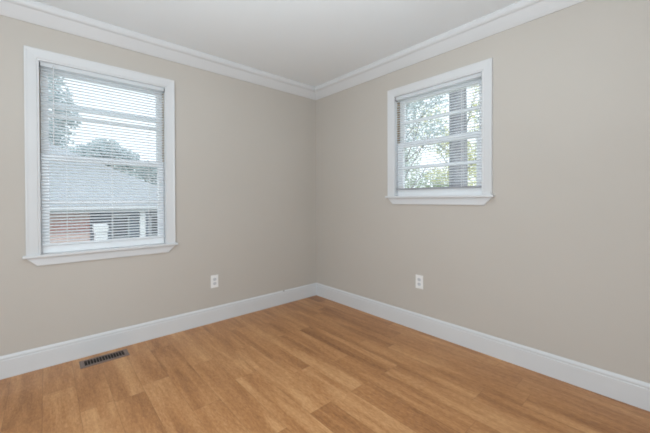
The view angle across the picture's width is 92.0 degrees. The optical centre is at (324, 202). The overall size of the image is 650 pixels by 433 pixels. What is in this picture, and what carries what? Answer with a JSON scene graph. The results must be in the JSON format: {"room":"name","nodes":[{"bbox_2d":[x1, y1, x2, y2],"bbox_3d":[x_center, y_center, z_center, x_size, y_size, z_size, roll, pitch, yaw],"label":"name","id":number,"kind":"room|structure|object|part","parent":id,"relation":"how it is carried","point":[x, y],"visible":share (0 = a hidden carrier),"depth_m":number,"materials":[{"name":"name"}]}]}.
{"room":"empty bedroom","nodes":[
{"label":"empty bedroom","id":0,"kind":"room"},
{"bbox_2d":[0,15,316,355],"bbox_3d":[-1.573,-0.097,2.558,4.110,2.440,0.160,-1,1,-42],"label":"wall","id":1,"kind":"structure","parent":0,"point":[245,152],"depth_m":2.78,"materials":[{"name":"beige paint"}]},
{"bbox_2d":[22,45,177,265],"bbox_3d":[-1.692,-0.304,2.447,0.963,1.463,0.226,-1,1,-42],"label":"window","id":2,"kind":"structure","parent":1,"relation":"in","point":[39,255],"depth_m":2.28,"materials":[{"name":"white plastic"}]},
{"bbox_3d":[-1.717,-0.306,2.476,0.783,1.311,0.014,-1,1,-42],"label":"storm frame","id":3,"kind":"part","parent":2,"relation":"part of","materials":[{"name":"white plastic"}]},
{"bbox_3d":[-1.700,-0.629,2.453,0.777,0.664,0.032,-1,1,-42],"label":"sash","id":4,"kind":"part","parent":2,"relation":"part of","materials":[{"name":"white plastic"}]},
{"bbox_2d":[39,61,164,245],"bbox_3d":[-1.650,-0.332,2.400,0.781,1.257,0.047,-1,1,-42],"label":"window blind","id":5,"kind":"object","parent":2,"relation":"attached to","point":[148,88],"visible":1,"depth_m":2.36,"materials":[{"name":"white plastic"}]},
{"bbox_3d":[-1.840,-0.322,2.238,0.002,1.225,0.031,-1,1,-42],"label":"ladder cord","id":6,"kind":"part","parent":5,"relation":"part of","materials":[{"name":"white fabric"}]},
{"bbox_3d":[-1.651,0.289,2.410,0.769,0.014,0.025,-1,1,-42],"label":"rail","id":7,"kind":"part","parent":5,"relation":"part of","materials":[{"name":"white plastic"}]},
{"bbox_3d":[-1.638,-0.324,2.418,0.002,1.225,0.031,-1,1,-42],"label":"ladder cord","id":8,"kind":"part","parent":5,"relation":"part of","materials":[{"name":"white fabric"}]},
{"bbox_3d":[-1.452,-0.326,2.584,0.002,1.225,0.031,-1,1,-42],"label":"ladder cord","id":9,"kind":"part","parent":5,"relation":"part of","materials":[{"name":"white fabric"}]},
{"bbox_3d":[-1.675,0.004,2.432,0.777,0.692,0.032,-1,1,-42],"label":"sash","id":10,"kind":"part","parent":2,"relation":"part of","materials":[{"name":"white plastic"}]},
{"bbox_2d":[0,0,315,99],"bbox_3d":[-1.555,-1.258,2.404,3.950,0.116,0.084,-1,1,-42],"label":"trim","id":11,"kind":"structure","parent":1,"relation":"attached to","point":[30,11],"depth_m":2.47,"materials":[{"name":"white wood"}]},
{"bbox_2d":[0,283,315,379],"bbox_3d":[-1.571,1.052,2.450,3.950,0.144,0.014,-1,1,-42],"label":"baseboard","id":12,"kind":"structure","parent":1,"relation":"attached to","point":[22,362],"depth_m":2.49,"materials":[{"name":"white wood"}]},
{"bbox_2d":[211,275,217,287],"bbox_3d":[-1.030,0.738,2.933,0.072,0.118,0.008,-1,1,-42],"label":"wall outlet","id":13,"kind":"object","parent":1,"relation":"attached to","point":[214,278],"visible":1,"depth_m":2.93,"materials":[{"name":"white plastic"}]},
{"bbox_2d":[33,0,520,86],"bbox_3d":[-0.171,-1.382,0.847,4.270,0.150,4.570,-1,1,-42],"label":"ceiling","id":14,"kind":"structure","parent":0,"point":[314,43],"depth_m":2.33,"materials":[{"name":"paint"}]},
{"bbox_2d":[0,295,649,432],"bbox_3d":[-0.163,1.133,0.869,4.270,0.001,4.570,-1,1,-42],"label":"floor","id":15,"kind":"structure","parent":0,"point":[314,364],"depth_m":1.90,"materials":[{"name":"brown wood"}]},
{"bbox_2d":[79,349,129,368],"bbox_3d":[-1.586,1.122,2.264,0.288,0.006,0.128,-1,1,-42],"label":"floor vent","id":16,"kind":"object","parent":15,"relation":"in","point":[122,353],"visible":1,"depth_m":2.25,"materials":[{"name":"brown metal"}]},
{"bbox_2d":[316,0,649,383],"bbox_3d":[1.368,-0.103,2.225,0.160,2.440,4.250,-1,1,-42],"label":"wall","id":17,"kind":"structure","parent":0,"point":[557,262],"depth_m":2.09,"materials":[{"name":"beige paint"}]},
{"bbox_2d":[416,274,422,288],"bbox_3d":[0.818,0.690,2.726,0.008,0.118,0.072,-1,1,-42],"label":"wall outlet","id":18,"kind":"object","parent":17,"relation":"attached to","point":[419,278],"visible":1,"depth_m":2.72,"materials":[{"name":"white plastic"}]},
{"bbox_2d":[385,58,494,204],"bbox_3d":[0.965,-0.511,2.669,0.226,1.063,0.956,-1,1,-42],"label":"window","id":19,"kind":"structure","parent":17,"relation":"in","point":[482,195],"depth_m":2.57,"materials":[{"name":"white plastic"}]},
{"bbox_2d":[395,72,481,189],"bbox_3d":[0.921,-0.540,2.630,0.037,0.854,0.774,-1,1,-42],"label":"window blind","id":20,"kind":"object","parent":19,"relation":"attached to","point":[460,81],"visible":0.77,"depth_m":2.58,"materials":[{"name":"white plastic"}]},
{"bbox_3d":[0.923,-0.120,2.634,0.025,0.014,0.762,-1,1,-42],"label":"rail","id":21,"kind":"part","parent":20,"relation":"part of","materials":[{"name":"white plastic"}]},
{"bbox_3d":[1.074,-0.531,2.458,0.031,0.822,0.002,-1,1,-42],"label":"ladder cord","id":22,"kind":"part","parent":20,"relation":"part of","materials":[{"name":"white fabric"}]},
{"bbox_3d":[0.947,-0.302,2.655,0.032,0.492,0.770,-1,1,-42],"label":"sash","id":23,"kind":"part","parent":19,"relation":"part of","materials":[{"name":"white plastic"}]},
{"bbox_3d":[0.972,-0.736,2.674,0.032,0.464,0.770,-1,1,-42],"label":"sash","id":24,"kind":"part","parent":19,"relation":"part of","materials":[{"name":"white plastic"}]},
{"bbox_2d":[315,0,585,99],"bbox_3d":[1.274,-1.264,2.134,0.084,0.116,4.250,-1,1,-42],"label":"trim","id":25,"kind":"structure","parent":17,"relation":"attached to","point":[523,11],"depth_m":2.44,"materials":[{"name":"white wood"}]},
{"bbox_2d":[316,283,649,411],"bbox_3d":[1.307,1.045,2.176,0.014,0.144,4.250,-1,1,-42],"label":"baseboard","id":26,"kind":"structure","parent":17,"relation":"attached to","point":[628,390],"depth_m":2.17,"materials":[{"name":"white wood"}]},
{"label":"outside","id":27,"kind":"structure","parent":0,"visible":0},
{"label":"ground","id":28,"kind":"structure","parent":27,"visible":0},
{"bbox_2d":[48,75,81,150],"bbox_3d":[-12.638,-2.244,14.607,2.283,8.108,1.595,-1,1,-42],"label":"tree","id":29,"kind":"object","parent":28,"relation":"on","point":[48,75],"visible":0.18,"depth_m":14.62,"materials":[{"name":"green plant"}]},
{"bbox_2d":[92,224,108,239],"bbox_3d":[-6.273,1.224,8.785,0.330,1.220,0.460,-1,1,-42],"label":"outdoor unit","id":30,"kind":"object","parent":28,"relation":"on","point":[93,224],"visible":0.33,"depth_m":8.63,"materials":[{"name":"white paint"}]},
{"bbox_3d":[-6.274,0.724,8.781,0.330,0.220,0.460,-1,1,-42],"label":"lid","id":31,"kind":"part","parent":30,"relation":"part of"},
{"bbox_2d":[49,143,157,242],"bbox_3d":[-10.297,-0.087,9.733,10.720,3.850,6.720,-1,1,-42],"label":"house","id":32,"kind":"structure","parent":28,"relation":"on","point":[49,143],"depth_m":9.68,"materials":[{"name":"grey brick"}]},
{"bbox_3d":[-5.655,1.004,9.736,0.140,1.640,0.140,-1,1,-42],"label":"porch post","id":33,"kind":"part","parent":32,"relation":"part of","materials":[{"name":"white wood"}]},
{"bbox_2d":[67,138,139,177],"bbox_3d":[-13.913,-1.129,19.594,4.289,5.821,2.579,-1,1,-42],"label":"tree","id":34,"kind":"object","parent":28,"relation":"on","point":[95,138],"visible":0.15,"depth_m":19.32,"materials":[{"name":"green plant"}]},
{"bbox_2d":[134,160,156,183],"bbox_3d":[-12.999,-0.806,25.053,5.211,5.074,2.619,-1,1,-42],"label":"tree","id":35,"kind":"object","parent":28,"relation":"on","point":[147,160],"visible":0.04,"depth_m":23.84,"materials":[{"name":"green plant"}]},
{"bbox_2d":[405,125,446,187],"bbox_3d":[2.401,-1.117,10.042,1.714,5.827,3.041,-1,1,-42],"label":"tree","id":36,"kind":"object","parent":28,"relation":"on","point":[415,182],"visible":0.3,"depth_m":9.61,"materials":[{"name":"green plant"}]},
{"bbox_2d":[405,94,448,177],"bbox_3d":[3.376,-2.301,13.548,3.848,8.133,6.101,-1,1,-42],"label":"tree","id":37,"kind":"object","parent":28,"relation":"on","point":[418,135],"visible":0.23,"depth_m":13.12,"materials":[{"name":"green plant"}]},
{"bbox_2d":[405,147,470,187],"bbox_3d":[6.600,-1.097,20.298,1.896,5.589,5.598,-1,1,-42],"label":"shrub","id":38,"kind":"object","parent":28,"relation":"on","point":[411,158],"visible":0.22,"depth_m":20.47,"materials":[{"name":"green plant"}]},
{"bbox_2d":[406,85,478,183],"bbox_3d":[6.827,-2.317,15.802,3.453,8.104,6.920,-1,1,-42],"label":"tree","id":39,"kind":"object","parent":28,"relation":"on","point":[474,165],"visible":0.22,"depth_m":16.01,"materials":[{"name":"green plant"}]},
{"bbox_2d":[436,88,478,186],"bbox_3d":[3.359,-2.763,8.118,2.841,9.163,5.023,0,1,-14],"label":"tree","id":40,"kind":"object","parent":28,"relation":"on","point":[450,152],"visible":0.02,"depth_m":7.43,"materials":[{"name":"grey plant"}]},
{"bbox_2d":[468,155,475,185],"bbox_3d":[5.587,-0.121,11.678,1.516,3.792,1.992,-1,1,-42],"label":"shrub","id":41,"kind":"object","parent":28,"relation":"on","point":[473,182],"visible":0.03,"depth_m":11.53,"materials":[{"name":"green plant"}]}
]}

